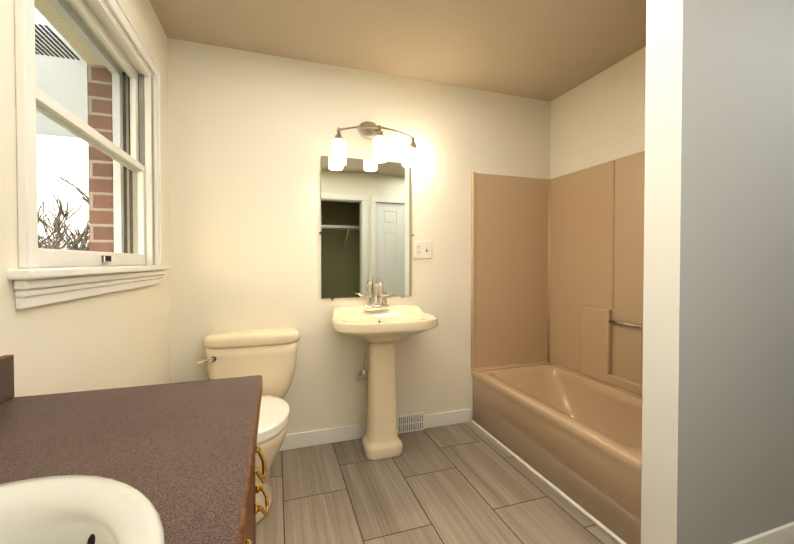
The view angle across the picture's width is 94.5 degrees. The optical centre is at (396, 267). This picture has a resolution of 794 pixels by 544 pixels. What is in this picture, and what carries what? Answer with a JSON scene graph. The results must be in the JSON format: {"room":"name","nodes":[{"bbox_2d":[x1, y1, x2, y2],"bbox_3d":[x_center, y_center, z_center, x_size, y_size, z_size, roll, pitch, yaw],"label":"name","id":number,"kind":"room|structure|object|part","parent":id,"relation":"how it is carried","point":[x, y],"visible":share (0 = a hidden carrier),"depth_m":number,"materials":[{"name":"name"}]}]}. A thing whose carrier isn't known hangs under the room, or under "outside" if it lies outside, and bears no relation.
{"room":"bathroom","nodes":[
{"label":"bathroom","id":0,"kind":"room"},
{"bbox_2d":[0,0,170,396],"bbox_3d":[-0.814,-0.048,0.222,0.255,2.440,4.450,0,1,-18],"label":"wall","id":1,"kind":"structure","parent":0,"point":[119,339],"depth_m":1.18,"materials":[{"name":"beige paint"}]},
{"bbox_2d":[35,8,87,137],"bbox_3d":[-1.903,-1.062,1.180,1.185,0.200,4.500,0,1,-18],"label":"soffit","id":2,"kind":"structure","parent":1,"relation":"attached to","point":[58,68],"depth_m":2.15,"materials":[{"name":"white"}]},
{"bbox_2d":[7,0,168,308],"bbox_3d":[-1.173,-0.457,1.327,0.329,1.094,1.147,0,1,-18],"label":"window","id":3,"kind":"structure","parent":1,"relation":"in","point":[34,285],"depth_m":1.44,"materials":[{"name":"white wood"}]},
{"bbox_3d":[-1.126,-0.698,1.342,0.024,0.480,0.944,0,1,-18],"label":"window sash","id":4,"kind":"part","parent":3,"relation":"part of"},
{"bbox_3d":[-1.094,-0.248,1.359,0.036,0.484,0.944,0,1,-18],"label":"window sash","id":5,"kind":"part","parent":3,"relation":"part of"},
{"bbox_2d":[167,38,550,433],"bbox_3d":[0.174,-0.085,2.654,3.655,2.440,0.150,0,1,-18],"label":"wall","id":6,"kind":"structure","parent":0,"point":[251,136],"depth_m":2.33,"materials":[{"name":"beige paint"}]},
{"bbox_2d":[319,155,413,299],"bbox_3d":[-0.191,-0.259,2.442,0.643,0.939,0.012,0,1,-18],"label":"mirror","id":7,"kind":"object","parent":6,"relation":"attached to","point":[366,224],"visible":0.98,"depth_m":2.44,"materials":[{"name":"clear glass"}]},
{"bbox_2d":[331,121,416,165],"bbox_3d":[-0.132,-0.810,2.369,0.577,0.318,0.172,0,1,-18],"label":"sconce","id":8,"kind":"object","parent":6,"relation":"attached to","point":[369,130],"visible":1,"depth_m":2.31,"materials":[{"name":"white glass"}]},
{"bbox_2d":[279,409,470,450],"bbox_3d":[-0.376,1.092,2.403,1.933,0.095,0.016,0,1,-18],"label":"baseboard","id":9,"kind":"structure","parent":6,"relation":"attached to","point":[358,431],"depth_m":2.41,"materials":[{"name":"white wood"}]},
{"bbox_2d":[397,412,423,433],"bbox_3d":[0.097,1.075,2.539,0.195,0.125,0.018,0,1,-18],"label":"air vent register","id":10,"kind":"object","parent":9,"relation":"attached to","point":[412,422],"visible":0.92,"depth_m":2.53,"materials":[{"name":"white metal"}]},
{"bbox_2d":[414,241,430,258],"bbox_3d":[0.181,-0.124,2.565,0.132,0.122,0.016,0,1,-18],"label":"electrical outlet plate","id":11,"kind":"object","parent":6,"relation":"attached to","point":[422,249],"visible":1,"depth_m":2.57,"materials":[{"name":"beige plastic"}]},
{"bbox_2d":[357,346,368,379],"bbox_3d":[-0.220,0.617,2.402,0.079,0.250,0.093,0,1,-18],"label":"water valve","id":12,"kind":"object","parent":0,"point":[362,374],"depth_m":2.39,"materials":[{"name":"silver metal"}]},
{"bbox_2d":[149,0,645,101],"bbox_3d":[0.684,-1.325,0.697,3.900,0.100,4.450,0,1,-18],"label":"ceiling","id":13,"kind":"structure","parent":0,"point":[548,50],"depth_m":2.04,"materials":[{"name":"beige paint"}]},
{"bbox_2d":[256,422,619,543],"bbox_3d":[0.684,1.215,0.735,3.900,0.100,4.450,0,1,-18],"label":"floor","id":14,"kind":"structure","parent":0,"point":[466,483],"depth_m":1.82,"materials":[{"name":"tile"}]},
{"bbox_2d":[0,355,268,543],"bbox_3d":[-0.389,0.681,0.243,0.552,0.981,1.397,0,1,-18],"label":"bathroom vanity","id":15,"kind":"object","parent":14,"relation":"on","point":[170,463],"visible":1,"depth_m":0.55,"materials":[{"name":"brown wood"}]},
{"bbox_2d":[0,475,164,543],"bbox_3d":[-0.404,0.366,0.248,0.414,0.172,0.514,0,1,-18],"label":"sink","id":16,"kind":"object","parent":15,"relation":"in","point":[67,509],"depth_m":0.44,"materials":[{"name":"white ceramic"}]},
{"bbox_2d":[197,327,299,523],"bbox_3d":[-0.757,0.759,1.892,0.534,0.776,0.733,0,1,-18],"label":"toilet","id":17,"kind":"object","parent":14,"relation":"on","point":[269,355],"visible":0.62,"depth_m":2.01,"materials":[{"name":"beige ceramic"}]},
{"bbox_3d":[-0.835,0.568,2.123,0.534,0.401,0.239,0,1,-18],"label":"tank","id":18,"kind":"part","parent":17,"relation":"part of","materials":[{"name":"beige ceramic"}]},
{"bbox_3d":[-0.716,0.728,1.782,0.380,0.056,0.498,0,1,-18],"label":"seat","id":19,"kind":"part","parent":17,"relation":"part of","materials":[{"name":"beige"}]},
{"bbox_2d":[332,278,437,459],"bbox_3d":[-0.080,0.605,2.246,0.630,1.074,0.479,0,1,-18],"label":"pedestal sink","id":20,"kind":"object","parent":14,"relation":"on","point":[383,328],"visible":1,"depth_m":2.22,"materials":[{"name":"beige ceramic"}]},
{"bbox_2d":[471,151,644,543],"bbox_3d":[1.083,0.228,2.176,0.706,1.829,1.329,0,1,-18],"label":"tub","id":21,"kind":"object","parent":14,"relation":"on","point":[557,274],"visible":0.62,"depth_m":2.48,"materials":[{"name":"beige plastic"}]},
{"bbox_2d":[550,46,645,178],"bbox_3d":[1.492,-0.079,2.306,0.150,2.440,1.335,0,1,-18],"label":"wall","id":22,"kind":"structure","parent":0,"point":[598,119],"depth_m":2.45,"materials":[{"name":"beige paint"}]},
{"bbox_2d":[641,0,793,543],"bbox_3d":[1.534,-0.068,1.547,1.165,2.440,0.135,0,1,-18],"label":"wall","id":23,"kind":"structure","parent":0,"point":[718,393],"depth_m":1.39,"materials":[{"name":"beige paint"}]},
{"bbox_2d":[733,521,793,543],"bbox_3d":[1.548,1.106,1.489,1.105,0.095,0.016,0,1,-18],"label":"baseboard","id":24,"kind":"structure","parent":23,"relation":"attached to","point":[783,534],"depth_m":1.48,"materials":[{"name":"white"}]},
{"label":"outside","id":25,"kind":"structure","parent":0,"visible":0},
{"bbox_3d":[-32.308,4.327,-0.079,59.695,0.100,100.000,0,1,-18],"label":"ground","id":26,"kind":"structure","parent":25,"visible":0},
{"bbox_2d":[38,169,88,250],"bbox_3d":[-7.846,0.618,8.297,6.173,7.080,10.342,0,1,-18],"label":"tree","id":27,"kind":"object","parent":26,"relation":"on","point":[75,240],"depth_m":7.52,"materials":[{"name":"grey plant"}]}
]}

